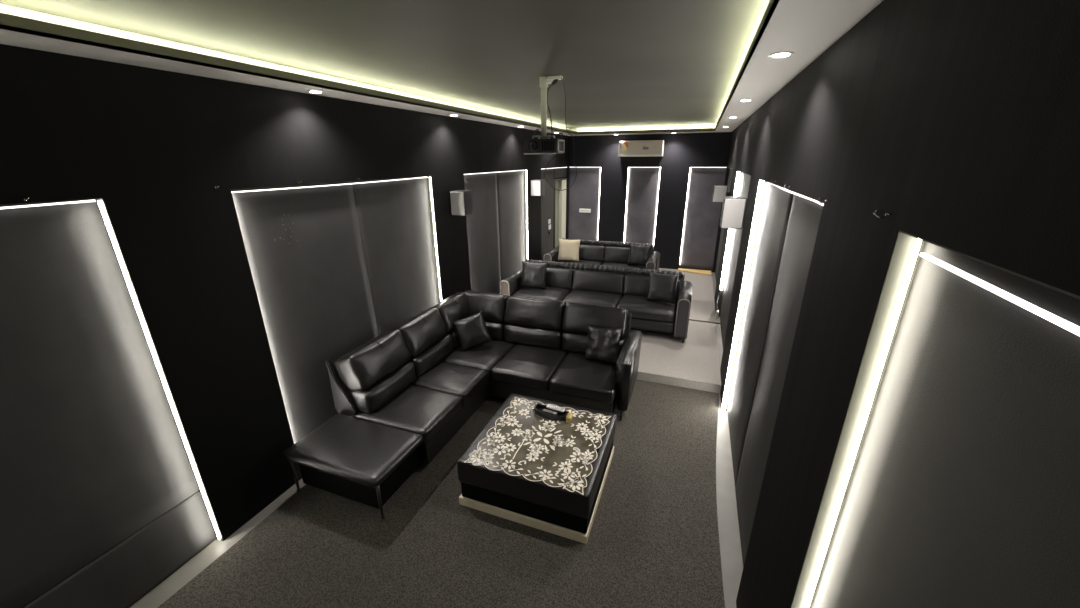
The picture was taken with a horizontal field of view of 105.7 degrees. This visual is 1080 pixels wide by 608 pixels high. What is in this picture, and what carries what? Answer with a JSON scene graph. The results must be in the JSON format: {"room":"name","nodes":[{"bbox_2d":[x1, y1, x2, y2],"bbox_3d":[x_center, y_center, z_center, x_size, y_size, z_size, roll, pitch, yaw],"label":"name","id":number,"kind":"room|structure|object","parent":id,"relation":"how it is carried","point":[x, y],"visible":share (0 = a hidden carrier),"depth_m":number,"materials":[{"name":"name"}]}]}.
{"room":"home theater","nodes":[
{"label":"home theater","id":0,"kind":"room"},
{"bbox_2d":[0,44,568,606],"bbox_3d":[-1.307,-0.694,4.741,0.315,3.150,10.490,7,21,19],"label":"wall","id":1,"kind":"structure","parent":0,"point":[156,145],"depth_m":2.50,"materials":[{"name":"black paint"}]},
{"bbox_2d":[0,200,95,208],"bbox_3d":[-2.515,-0.193,1.145,0.008,0.018,1.945,7,21,19],"label":"light strip","id":2,"kind":"object","parent":1,"relation":"attached to","point":[34,205],"visible":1,"depth_m":1.85,"materials":[{"name":"white plastic"}]},
{"bbox_2d":[0,199,199,607],"bbox_3d":[-2.525,0.644,1.448,0.012,1.806,1.964,7,21,19],"label":"window blind","id":3,"kind":"object","parent":1,"relation":"attached to","point":[93,452],"visible":0.98,"depth_m":2.00,"materials":[{"name":"grey fabric"}]},
{"bbox_2d":[0,198,223,540],"bbox_3d":[-2.509,0.842,1.510,0.084,2.232,1.980,7,21,19],"label":"trim","id":4,"kind":"structure","parent":1,"relation":"attached to","point":[101,200],"depth_m":2.26,"materials":[{"name":"grey"}]},
{"bbox_2d":[22,490,216,607],"bbox_3d":[-2.518,1.694,1.820,0.013,0.406,1.964,7,21,19],"label":"wall panel","id":5,"kind":"object","parent":1,"relation":"attached to","point":[121,576],"visible":1,"depth_m":2.35,"materials":[{"name":"grey fabric"}]},
{"bbox_2d":[98,201,219,538],"bbox_3d":[-2.137,0.530,2.356,0.007,2.189,0.007,7,21,19],"label":"light strip","id":6,"kind":"object","parent":1,"relation":"attached to","point":[99,202],"visible":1,"depth_m":2.27,"materials":[{"name":"white plastic"}]},
{"bbox_2d":[231,182,377,443],"bbox_3d":[-1.774,0.163,3.410,0.013,2.220,1.084,7,21,19],"label":"window blind","id":7,"kind":"object","parent":1,"relation":"attached to","point":[315,298],"visible":0.69,"depth_m":3.22,"materials":[{"name":"grey fabric"}]},
{"bbox_2d":[308,90,323,92],"bbox_3d":[-1.563,-1.479,2.856,0.106,0.008,0.106,7,21,19],"label":"recessed light","id":8,"kind":"object","parent":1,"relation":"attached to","point":[311,91],"visible":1,"depth_m":2.84,"materials":[{"name":"white plastic"}]},
{"bbox_2d":[232,177,426,192],"bbox_3d":[-1.586,-1.032,3.492,0.008,0.018,2.105,7,21,19],"label":"light strip","id":9,"kind":"object","parent":1,"relation":"attached to","point":[418,177],"visible":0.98,"depth_m":3.17,"materials":[{"name":"white plastic"}]},
{"bbox_2d":[230,176,441,441],"bbox_3d":[-1.578,0.001,3.861,0.084,2.232,2.130,7,21,19],"label":"trim","id":10,"kind":"structure","parent":1,"relation":"attached to","point":[428,179],"depth_m":4.52,"materials":[{"name":"grey"}]},
{"bbox_2d":[352,177,438,334],"bbox_3d":[-1.411,-0.166,4.328,0.013,2.220,1.072,7,21,19],"label":"wall panel","id":11,"kind":"object","parent":1,"relation":"attached to","point":[394,220],"visible":0.67,"depth_m":4.12,"materials":[{"name":"grey fabric"}]},
{"bbox_2d":[429,177,441,300],"bbox_3d":[-1.180,-0.334,4.774,0.007,2.189,0.007,7,21,19],"label":"light strip","id":12,"kind":"object","parent":1,"relation":"attached to","point":[429,177],"visible":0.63,"depth_m":4.62,"materials":[{"name":"white"}]},
{"bbox_2d":[450,190,472,215],"bbox_3d":[-0.934,-1.198,4.849,0.199,0.280,0.192,7,21,19],"label":"wall speaker","id":13,"kind":"object","parent":1,"relation":"attached to","point":[461,200],"visible":1,"depth_m":4.78,"materials":[{"name":"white plastic"}]},
{"bbox_2d":[450,192,464,214],"bbox_3d":[-0.961,-1.170,4.771,0.174,0.264,0.014,7,21,19],"label":"grille","id":14,"kind":"object","parent":13,"relation":"attached to","point":[457,198],"depth_m":4.76,"materials":[{"name":"grey"}]},
{"bbox_2d":[464,172,500,293],"bbox_3d":[-0.804,-0.760,5.844,0.012,2.121,1.018,7,21,19],"label":"wall panel","id":15,"kind":"object","parent":1,"relation":"attached to","point":[483,224],"visible":0.61,"depth_m":5.79,"materials":[{"name":"grey fabric"}]},
{"bbox_2d":[464,170,523,174],"bbox_3d":[-0.616,-1.913,5.941,0.008,0.008,2.030,7,21,19],"label":"light strip","id":16,"kind":"object","parent":1,"relation":"attached to","point":[516,170],"visible":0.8,"depth_m":5.79,"materials":[{"name":"white"}]},
{"bbox_2d":[464,169,527,278],"bbox_3d":[-0.609,-0.924,6.292,0.084,2.127,2.060,7,21,19],"label":"trim","id":17,"kind":"structure","parent":1,"relation":"attached to","point":[526,203],"depth_m":7.06,"materials":[{"name":"grey"}]},
{"bbox_2d":[497,170,525,280],"bbox_3d":[-0.447,-1.083,6.748,0.014,2.121,1.028,7,21,19],"label":"wall panel","id":18,"kind":"object","parent":1,"relation":"attached to","point":[510,185],"visible":0.7,"depth_m":6.61,"materials":[{"name":"grey fabric"}]},
{"bbox_2d":[526,170,527,258],"bbox_3d":[-0.223,-1.243,7.175,0.007,2.094,0.007,7,21,19],"label":"light strip","id":19,"kind":"object","parent":1,"relation":"attached to","point":[526,170],"visible":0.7,"depth_m":6.98,"materials":[{"name":"white"}]},
{"bbox_2d":[531,179,544,195],"bbox_3d":[-0.044,-2.014,7.094,0.199,0.264,0.212,7,21,19],"label":"wall speaker","id":20,"kind":"object","parent":1,"relation":"attached to","point":[537,186],"visible":1,"depth_m":7.01,"materials":[{"name":"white plastic"}]},
{"bbox_2d":[531,181,540,195],"bbox_3d":[-0.074,-1.982,7.007,0.174,0.248,0.014,7,21,19],"label":"grille","id":21,"kind":"object","parent":20,"relation":"attached to","point":[535,185],"depth_m":7.00,"materials":[{"name":"grey"}]},
{"bbox_2d":[541,168,553,260],"bbox_3d":[0.126,-1.610,8.190,0.013,2.101,0.884,7,21,19],"label":"wall panel","id":22,"kind":"object","parent":1,"relation":"attached to","point":[547,200],"visible":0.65,"depth_m":8.16,"materials":[{"name":"grey fabric"}]},
{"bbox_2d":[553,178,566,248],"bbox_3d":[0.360,-1.791,9.035,0.210,1.875,0.835,7,21,19],"label":"door","id":23,"kind":"structure","parent":1,"relation":"in","point":[559,184],"depth_m":8.97,"materials":[{"name":"grey wood"}]},
{"bbox_2d":[554,167,566,177],"bbox_3d":[0.433,-2.785,8.665,0.010,0.206,0.890,7,21,19],"label":"wall panel","id":24,"kind":"object","parent":1,"relation":"attached to","point":[558,172],"visible":0.94,"depth_m":8.64,"materials":[{"name":"grey fabric"}]},
{"bbox_2d":[0,0,769,127],"bbox_3d":[0.339,-1.998,3.679,3.781,0.100,10.790,7,21,19],"label":"ceiling","id":25,"kind":"structure","parent":0,"point":[621,63],"depth_m":2.24,"materials":[{"name":"paint"}]},
{"bbox_2d":[532,77,554,138],"bbox_3d":[0.028,-1.563,3.284,0.190,0.451,0.160,7,21,19],"label":"mount","id":26,"kind":"object","parent":25,"relation":"attached to","point":[542,80],"visible":0.9,"depth_m":3.27,"materials":[{"name":"beige paint"}]},
{"bbox_2d":[523,138,564,154],"bbox_3d":[0.034,-1.286,3.353,0.300,0.116,0.248,7,21,19],"label":"projector","id":27,"kind":"object","parent":26,"relation":"attached to","point":[530,146],"visible":1,"depth_m":3.26,"materials":[{"name":"black plastic"}]},
{"bbox_2d":[542,141,553,150],"bbox_3d":[0.064,-1.249,3.233,0.100,0.070,0.006,7,21,19],"label":"vent","id":28,"kind":"object","parent":27,"relation":"attached to","point":[546,145],"depth_m":3.23,"materials":[{"name":"black plastic"}]},
{"bbox_2d":[546,75,562,83],"bbox_3d":[0.110,-1.738,3.177,0.125,0.049,0.060,7,21,19],"label":"outlet","id":29,"kind":"object","parent":25,"relation":"attached to","point":[549,79],"visible":0.88,"depth_m":3.16,"materials":[{"name":"white plastic"}]},
{"bbox_2d":[547,79,558,137],"bbox_3d":[0.104,-1.546,3.238,0.094,0.428,0.041,10,22,26],"label":"power cable","id":30,"kind":"object","parent":29,"relation":"attached to","point":[555,81],"visible":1,"depth_m":3.20,"materials":[{"name":"black plastic"}]},
{"bbox_2d":[545,77,576,190],"bbox_3d":[0.167,-1.339,3.269,0.276,0.840,0.037,7,21,19],"label":"cable","id":31,"kind":"object","parent":29,"relation":"hanging from","point":[561,77],"visible":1,"depth_m":3.29,"materials":[{"name":"black plastic"}]},
{"bbox_2d":[129,271,742,607],"bbox_3d":[0.357,0.876,4.700,3.881,0.239,10.790,7,21,19],"label":"baseboard","id":32,"kind":"structure","parent":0,"point":[728,524],"depth_m":2.76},
{"bbox_2d":[158,379,724,607],"bbox_3d":[-0.469,1.654,2.513,3.087,0.006,5.462,7,21,19],"label":"carpet","id":33,"kind":"object","parent":32,"relation":"on","point":[653,541],"visible":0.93,"depth_m":2.70,"materials":[{"name":"grey carpet"}]},
{"bbox_2d":[282,291,641,521],"bbox_3d":[-0.410,0.732,3.724,2.284,0.920,2.605,7,21,19],"label":"sofa","id":34,"kind":"object","parent":33,"relation":"on","point":[400,396],"visible":0.9,"depth_m":3.80,"materials":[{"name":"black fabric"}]},
{"bbox_2d":[336,330,410,390],"bbox_3d":[-1.439,0.487,3.600,0.295,0.352,0.638,7,21,19],"label":"cushion","id":35,"kind":"object","parent":34,"relation":"on","point":[368,367],"depth_m":3.45,"materials":[{"name":"black leather"}]},
{"bbox_2d":[351,361,415,412],"bbox_3d":[-1.377,0.720,3.654,0.275,0.218,0.638,7,21,19],"label":"lumbar cushion","id":36,"kind":"object","parent":34,"relation":"on","point":[380,395],"depth_m":3.49,"materials":[{"name":"black leather"}]},
{"bbox_2d":[390,308,446,357],"bbox_3d":[-1.220,0.286,4.152,0.302,0.353,0.620,7,21,19],"label":"cushion","id":37,"kind":"object","parent":34,"relation":"on","point":[425,332],"depth_m":4.05,"materials":[{"name":"black leather"}]},
{"bbox_2d":[409,334,453,376],"bbox_3d":[-1.151,0.513,4.229,0.270,0.220,0.670,7,21,19],"label":"lumbar cushion","id":38,"kind":"object","parent":34,"relation":"on","point":[439,352],"depth_m":4.12,"materials":[{"name":"black leather"}]},
{"bbox_2d":[429,292,469,332],"bbox_3d":[-1.013,0.102,4.674,0.305,0.352,0.573,7,21,19],"label":"cushion","id":39,"kind":"object","parent":34,"relation":"on","point":[455,307],"depth_m":4.55,"materials":[{"name":"black leather"}]},
{"bbox_2d":[446,329,459,347],"bbox_3d":[-0.941,0.326,4.754,0.271,0.220,0.521,7,21,19],"label":"lumbar cushion","id":40,"kind":"object","parent":34,"relation":"on","point":[452,332],"depth_m":4.51,"materials":[{"name":"black leather"}]},
{"bbox_2d":[453,311,492,349],"bbox_3d":[-0.750,0.304,4.521,0.423,0.407,0.215,-7,21,-18],"label":"throw pillow","id":41,"kind":"object","parent":34,"relation":"on","point":[471,331],"visible":1,"depth_m":4.47,"materials":[{"name":"black leather"}]},
{"bbox_2d":[464,291,508,321],"bbox_3d":[-0.646,0.030,4.870,0.577,0.355,0.296,7,21,19],"label":"cushion","id":42,"kind":"object","parent":34,"relation":"on","point":[493,306],"depth_m":4.73,"materials":[{"name":"black leather"}]},
{"bbox_2d":[485,320,505,339],"bbox_3d":[-0.586,0.292,4.848,0.402,0.222,0.254,7,21,19],"label":"lumbar cushion","id":43,"kind":"object","parent":34,"relation":"on","point":[496,328],"depth_m":4.71,"materials":[{"name":"black leather"}]},
{"bbox_2d":[504,323,563,348],"bbox_3d":[-0.069,0.352,4.665,0.695,0.223,0.251,7,21,19],"label":"lumbar cushion","id":44,"kind":"object","parent":34,"relation":"on","point":[515,334],"depth_m":4.55,"materials":[{"name":"black leather"}]},
{"bbox_2d":[504,296,565,329],"bbox_3d":[-0.051,0.100,4.662,0.697,0.356,0.295,7,21,19],"label":"cushion","id":45,"kind":"object","parent":34,"relation":"on","point":[522,313],"depth_m":4.55,"materials":[{"name":"black leather"}]},
{"bbox_2d":[562,331,625,354],"bbox_3d":[0.580,0.429,4.433,0.694,0.222,0.248,7,21,19],"label":"lumbar cushion","id":46,"kind":"object","parent":34,"relation":"on","point":[573,342],"depth_m":4.39,"materials":[{"name":"black leather"}]},
{"bbox_2d":[562,303,627,338],"bbox_3d":[0.598,0.175,4.433,0.692,0.356,0.298,7,21,19],"label":"cushion","id":47,"kind":"object","parent":34,"relation":"on","point":[576,317],"depth_m":4.34,"materials":[{"name":"black leather"}]},
{"bbox_2d":[585,325,621,363],"bbox_3d":[0.643,0.416,4.197,0.396,0.371,0.210,10,22,27],"label":"throw pillow","id":48,"kind":"object","parent":34,"relation":"on","point":[602,343],"visible":0.98,"depth_m":4.14,"materials":[{"name":"black leather"}]},
{"bbox_2d":[457,393,615,543],"bbox_3d":[0.024,1.190,3.206,0.966,0.400,0.955,7,21,19],"label":"coffee table","id":49,"kind":"object","parent":33,"relation":"on","point":[559,511],"visible":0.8,"depth_m":2.81,"materials":[{"name":"black leather"}]},
{"bbox_2d":[465,397,610,494],"bbox_3d":[0.026,1.011,3.103,0.862,0.001,0.892,7,21,19],"label":"tablecloth","id":50,"kind":"object","parent":49,"relation":"on","point":[528,444],"visible":0.96,"depth_m":3.01,"materials":[{"name":"fabric"}]},
{"bbox_2d":[534,403,568,420],"bbox_3d":[0.084,0.894,3.364,0.290,0.042,0.110,9,22,25],"label":"tray","id":51,"kind":"object","parent":50,"relation":"on","point":[538,407],"visible":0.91,"depth_m":3.35,"materials":[{"name":"black plastic"}]},
{"bbox_2d":[541,409,557,415],"bbox_3d":[0.076,0.894,3.356,0.140,0.035,0.038,9,22,25],"label":"remote control","id":52,"kind":"object","parent":51,"relation":"in","point":[542,410],"visible":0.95,"depth_m":3.34,"materials":[{"name":"black plastic"}]},
{"bbox_2d":[546,404,564,411],"bbox_3d":[0.129,0.857,3.374,0.155,0.020,0.042,9,22,25],"label":"remote control","id":53,"kind":"object","parent":51,"relation":"on","point":[549,406],"visible":1,"depth_m":3.36,"materials":[{"name":"white plastic"}]},
{"bbox_2d":[566,413,571,422],"bbox_3d":[0.235,0.914,3.291,0.035,0.050,0.075,7,21,19],"label":"box","id":54,"kind":"object","parent":50,"relation":"on","point":[569,416],"visible":1,"depth_m":3.27,"materials":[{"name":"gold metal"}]},
{"bbox_2d":[631,320,720,393],"bbox_3d":[0.776,0.450,5.734,3.166,0.105,1.849,7,21,19],"label":"platform","id":55,"kind":"object","parent":32,"relation":"on","point":[693,363],"visible":0.36,"depth_m":4.96,"materials":[{"name":"grey carpet"}]},
{"bbox_2d":[500,259,691,342],"bbox_3d":[0.794,-0.115,5.991,2.655,0.788,0.841,7,21,19],"label":"sofa","id":56,"kind":"object","parent":55,"relation":"on","point":[610,286],"visible":0.73,"depth_m":5.89,"materials":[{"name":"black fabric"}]},
{"bbox_2d":[520,261,547,288],"bbox_3d":[-0.093,-0.436,6.206,0.406,0.396,0.183,5,20,15],"label":"throw pillow","id":57,"kind":"object","parent":56,"relation":"on","point":[533,274],"visible":1,"depth_m":6.15,"materials":[{"name":"black leather"}]},
{"bbox_2d":[545,268,573,288],"bbox_3d":[0.140,-0.409,6.383,0.775,0.309,0.195,7,21,19],"label":"cushion","id":58,"kind":"object","parent":56,"relation":"on","point":[562,278],"depth_m":6.25,"materials":[{"name":"black leather"}]},
{"bbox_2d":[572,271,623,294],"bbox_3d":[0.865,-0.323,6.127,0.775,0.313,0.193,7,21,19],"label":"cushion","id":59,"kind":"object","parent":56,"relation":"on","point":[610,282],"depth_m":6.05,"materials":[{"name":"black leather"}]},
{"bbox_2d":[623,275,679,299],"bbox_3d":[1.592,-0.237,5.868,0.774,0.310,0.199,7,21,19],"label":"cushion","id":60,"kind":"object","parent":56,"relation":"on","point":[633,285],"depth_m":5.87,"materials":[{"name":"black leather"}]},
{"bbox_2d":[646,272,678,303],"bbox_3d":[1.661,-0.220,5.565,0.410,0.400,0.194,11,22,28],"label":"throw pillow","id":61,"kind":"object","parent":56,"relation":"on","point":[662,287],"visible":1,"depth_m":5.51,"materials":[{"name":"black leather"}]},
{"bbox_2d":[659,268,715,322],"bbox_3d":[1.618,-0.369,7.841,3.166,0.020,2.971,7,21,19],"label":"carpet","id":62,"kind":"object","parent":32,"relation":"on","point":[702,308],"visible":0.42,"depth_m":7.12,"materials":[{"name":"grey carpet"}]},
{"bbox_2d":[543,238,659,269],"bbox_3d":[1.153,-0.734,7.668,2.020,0.788,0.841,7,21,19],"label":"sofa","id":63,"kind":"object","parent":62,"relation":"on","point":[604,253],"visible":0.48,"depth_m":7.68,"materials":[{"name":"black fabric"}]},
{"bbox_2d":[558,239,579,260],"bbox_3d":[0.548,-1.019,7.762,0.422,0.411,0.178,5,20,14],"label":"throw pillow","id":64,"kind":"object","parent":63,"relation":"on","point":[568,249],"visible":1,"depth_m":7.70,"materials":[{"name":"beige fabric"}]},
{"bbox_2d":[579,245,604,261],"bbox_3d":[0.829,-0.989,7.943,0.844,0.310,0.195,7,21,19],"label":"cushion","id":65,"kind":"object","parent":63,"relation":"on","point":[595,253],"depth_m":7.81,"materials":[{"name":"black leather"}]},
{"bbox_2d":[604,247,649,262],"bbox_3d":[1.621,-0.895,7.664,0.844,0.313,0.194,7,21,19],"label":"cushion","id":66,"kind":"object","parent":63,"relation":"on","point":[611,254],"depth_m":7.66,"materials":[{"name":"black leather"}]},
{"bbox_2d":[627,244,650,266],"bbox_3d":[1.778,-0.871,7.369,0.381,0.369,0.180,10,22,26],"label":"throw pillow","id":67,"kind":"object","parent":63,"relation":"on","point":[638,255],"visible":0.97,"depth_m":7.32,"materials":[{"name":"black leather"}]},
{"bbox_2d":[678,268,710,275],"bbox_3d":[3.236,-0.673,8.592,0.655,0.030,0.327,7,21,19],"label":"wooden board","id":68,"kind":"object","parent":62,"relation":"on","point":[702,272],"visible":1,"depth_m":8.57,"materials":[{"name":"yellow wood"}]},
{"bbox_2d":[566,124,731,272],"bbox_3d":[2.164,-2.154,8.792,3.781,3.150,0.205,7,21,19],"label":"wall","id":69,"kind":"structure","parent":0,"point":[682,151],"depth_m":8.57,"materials":[{"name":"black paint"}]},
{"bbox_2d":[568,167,600,240],"bbox_3d":[0.977,-1.998,9.268,0.739,2.101,0.012,7,21,19],"label":"wall panel","id":70,"kind":"object","parent":69,"relation":"attached to","point":[584,193],"visible":0.72,"depth_m":9.16,"materials":[{"name":"grey fabric"}]},
{"bbox_2d":[579,209,590,212],"bbox_3d":[1.009,-2.098,9.201,0.260,0.085,0.018,7,21,19],"label":"wall plate","id":71,"kind":"object","parent":70,"relation":"attached to","point":[580,210],"visible":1,"depth_m":9.19,"materials":[{"name":"white plastic"}]},
{"bbox_2d":[618,140,663,156],"bbox_3d":[2.035,-3.129,8.250,0.863,0.302,0.223,7,21,19],"label":"air conditioner","id":72,"kind":"object","parent":69,"relation":"attached to","point":[642,148],"visible":1,"depth_m":8.15,"materials":[{"name":"beige plastic"}]},
{"bbox_2d":[624,167,659,243],"bbox_3d":[2.175,-1.855,8.845,0.653,2.101,0.013,7,21,19],"label":"wall panel","id":73,"kind":"object","parent":69,"relation":"attached to","point":[643,182],"visible":0.7,"depth_m":8.74,"materials":[{"name":"grey fabric"}]},
{"bbox_2d":[623,167,660,241],"bbox_3d":[2.169,-1.853,8.830,0.665,2.107,0.084,7,21,19],"label":"trim","id":74,"kind":"structure","parent":69,"relation":"attached to","point":[628,167],"depth_m":8.77,"materials":[{"name":"grey plastic"}]},
{"bbox_2d":[679,170,689,262],"bbox_3d":[3.319,-1.716,8.424,0.675,2.107,0.084,7,21,19],"label":"trim","id":75,"kind":"structure","parent":69,"relation":"attached to","point":[689,170],"depth_m":8.46,"materials":[{"name":"grey"}]},
{"bbox_2d":[680,167,690,258],"bbox_3d":[3.014,-1.793,8.517,0.007,1.994,0.007,7,21,19],"label":"light strip","id":76,"kind":"object","parent":69,"relation":"attached to","point":[690,167],"visible":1,"depth_m":8.48,"materials":[{"name":"white"}]},
{"bbox_2d":[679,167,725,270],"bbox_3d":[3.345,-1.715,8.431,0.707,2.101,0.012,7,21,19],"label":"wall panel","id":77,"kind":"object","parent":69,"relation":"attached to","point":[702,215],"visible":0.92,"depth_m":8.43,"materials":[{"name":"grey fabric"}]},
{"bbox_2d":[714,0,1079,607],"bbox_3d":[1.917,-0.309,3.602,0.205,3.150,10.490,7,21,19],"label":"wall","id":78,"kind":"structure","parent":0,"point":[958,121],"depth_m":1.10,"materials":[{"name":"black paint"}]},
{"bbox_2d":[0,0,778,134],"bbox_3d":[0.292,-1.793,3.618,2.585,0.052,9.544,7,21,19],"label":"trim","id":79,"kind":"structure","parent":78,"relation":"attached to","point":[18,22],"depth_m":2.06,"materials":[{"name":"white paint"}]},
{"bbox_2d":[0,0,882,135],"bbox_3d":[0.305,-1.849,3.633,3.181,0.148,10.390,7,21,19],"label":"trim","id":80,"kind":"structure","parent":78,"relation":"attached to","point":[807,29],"depth_m":2.03,"materials":[{"name":"white paint"}]},
{"bbox_2d":[716,290,720,318],"bbox_3d":[2.582,-0.009,5.936,0.042,0.294,0.486,8,21,21],"label":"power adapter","id":81,"kind":"object","parent":78,"relation":"attached to","point":[717,310],"visible":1,"depth_m":5.79,"materials":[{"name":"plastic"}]},
{"bbox_2d":[712,185,729,202],"bbox_3d":[2.854,-1.732,6.450,0.242,0.245,0.192,7,21,19],"label":"wall speaker","id":82,"kind":"object","parent":78,"relation":"attached to","point":[719,192],"visible":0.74,"depth_m":6.38,"materials":[{"name":"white plastic"}]},
{"bbox_2d":[713,187,726,201],"bbox_3d":[2.802,-1.707,6.381,0.179,0.229,0.014,7,21,19],"label":"grille","id":83,"kind":"object","parent":82,"relation":"attached to","point":[719,193],"depth_m":6.38,"materials":[{"name":"grey"}]},
{"bbox_2d":[715,168,732,282],"bbox_3d":[3.369,-1.378,7.482,0.013,2.101,1.814,7,21,19],"label":"wall panel","id":84,"kind":"object","parent":78,"relation":"attached to","point":[730,169],"visible":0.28,"depth_m":7.84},
{"bbox_2d":[720,172,739,289],"bbox_3d":[2.688,-1.003,5.814,0.030,1.669,0.030,7,21,19],"label":"light strip","id":85,"kind":"object","parent":78,"relation":"attached to","point":[738,173],"visible":0.7,"depth_m":5.86,"materials":[{"name":"white"}]},
{"bbox_2d":[720,196,746,228],"bbox_3d":[1.976,-0.934,4.188,0.212,0.305,0.192,7,21,19],"label":"wall speaker","id":86,"kind":"object","parent":78,"relation":"attached to","point":[733,208],"visible":1,"depth_m":4.11,"materials":[{"name":"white plastic"}]},
{"bbox_2d":[718,171,750,315],"bbox_3d":[2.415,-0.525,5.118,0.084,2.127,1.750,7,21,19],"label":"trim","id":87,"kind":"structure","parent":78,"relation":"attached to","point":[722,290],"depth_m":5.96,"materials":[{"name":"grey"}]},
{"bbox_2d":[720,173,750,347],"bbox_3d":[2.431,-0.521,5.113,0.012,2.121,1.738,7,21,19],"label":"wall panel","id":88,"kind":"object","parent":78,"relation":"attached to","point":[745,179],"visible":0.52,"depth_m":5.30,"materials":[{"name":"grey fabric"}]},
{"bbox_2d":[722,180,763,408],"bbox_3d":[1.834,0.015,3.739,0.030,2.189,0.030,7,21,19],"label":"light strip","id":89,"kind":"object","parent":78,"relation":"attached to","point":[761,182],"visible":0.98,"depth_m":3.68,"materials":[{"name":"white plastic"}]},
{"bbox_2d":[727,182,793,486],"bbox_3d":[1.676,0.194,3.262,0.038,2.220,1.084,7,21,19],"label":"wall panel","id":90,"kind":"object","parent":78,"relation":"attached to","point":[777,202],"visible":0.94,"depth_m":3.04,"materials":[{"name":"grey fabric"}]},
{"bbox_2d":[722,179,821,410],"bbox_3d":[1.512,0.340,2.855,0.084,2.232,2.020,7,21,19],"label":"trim","id":91,"kind":"structure","parent":78,"relation":"attached to","point":[765,182],"depth_m":3.68,"materials":[{"name":"grey"}]},
{"bbox_2d":[735,194,822,566],"bbox_3d":[1.328,0.513,2.370,0.031,2.220,0.914,7,21,19],"label":"wall panel","id":92,"kind":"object","parent":78,"relation":"attached to","point":[805,214],"visible":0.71,"depth_m":2.29,"materials":[{"name":"grey fabric"}]},
{"bbox_2d":[768,51,793,57],"bbox_3d":[1.121,-1.159,1.907,0.106,0.008,0.106,7,21,19],"label":"recessed light","id":93,"kind":"object","parent":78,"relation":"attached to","point":[778,54],"visible":1,"depth_m":1.89,"materials":[{"name":"white plastic"}]},
{"bbox_2d":[770,183,823,205],"bbox_3d":[1.506,-0.694,2.488,0.008,0.024,1.980,7,21,19],"label":"light strip","id":94,"kind":"object","parent":78,"relation":"attached to","point":[789,191],"visible":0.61,"depth_m":2.17,"materials":[{"name":"white plastic"}]},
{"bbox_2d":[805,239,921,607],"bbox_3d":[0.908,0.873,1.337,0.006,2.189,0.006,7,21,19],"label":"light strip","id":95,"kind":"object","parent":78,"relation":"attached to","point":[918,242],"visible":0.96,"depth_m":1.13,"materials":[{"name":"white plastic"}]},
{"bbox_2d":[874,209,891,217],"bbox_3d":[0.875,-0.230,1.045,0.038,0.020,0.020,7,21,19],"label":"hook","id":96,"kind":"object","parent":78,"relation":"attached to","point":[886,214],"visible":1,"depth_m":1.04,"materials":[{"name":"silver metal"}]},
{"bbox_2d":[791,230,1079,607],"bbox_3d":[0.562,1.198,0.455,0.084,2.232,2.040,7,21,19],"label":"trim","id":97,"kind":"structure","parent":78,"relation":"attached to","point":[905,243],"depth_m":1.14,"materials":[{"name":"grey"}]},
{"bbox_2d":[811,241,1079,607],"bbox_3d":[0.578,1.199,0.451,0.013,2.220,2.024,7,21,19],"label":"wall panel","id":98,"kind":"object","parent":78,"relation":"attached to","point":[963,491],"visible":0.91,"depth_m":0.77,"materials":[{"name":"grey fabric"}]},
{"bbox_2d":[920,252,1079,335],"bbox_3d":[0.553,0.215,0.096,0.008,0.051,1.980,7,21,19],"label":"light strip","id":99,"kind":"object","parent":78,"relation":"attached to","point":[1059,321],"visible":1,"depth_m":0.68,"materials":[{"name":"white plastic"}]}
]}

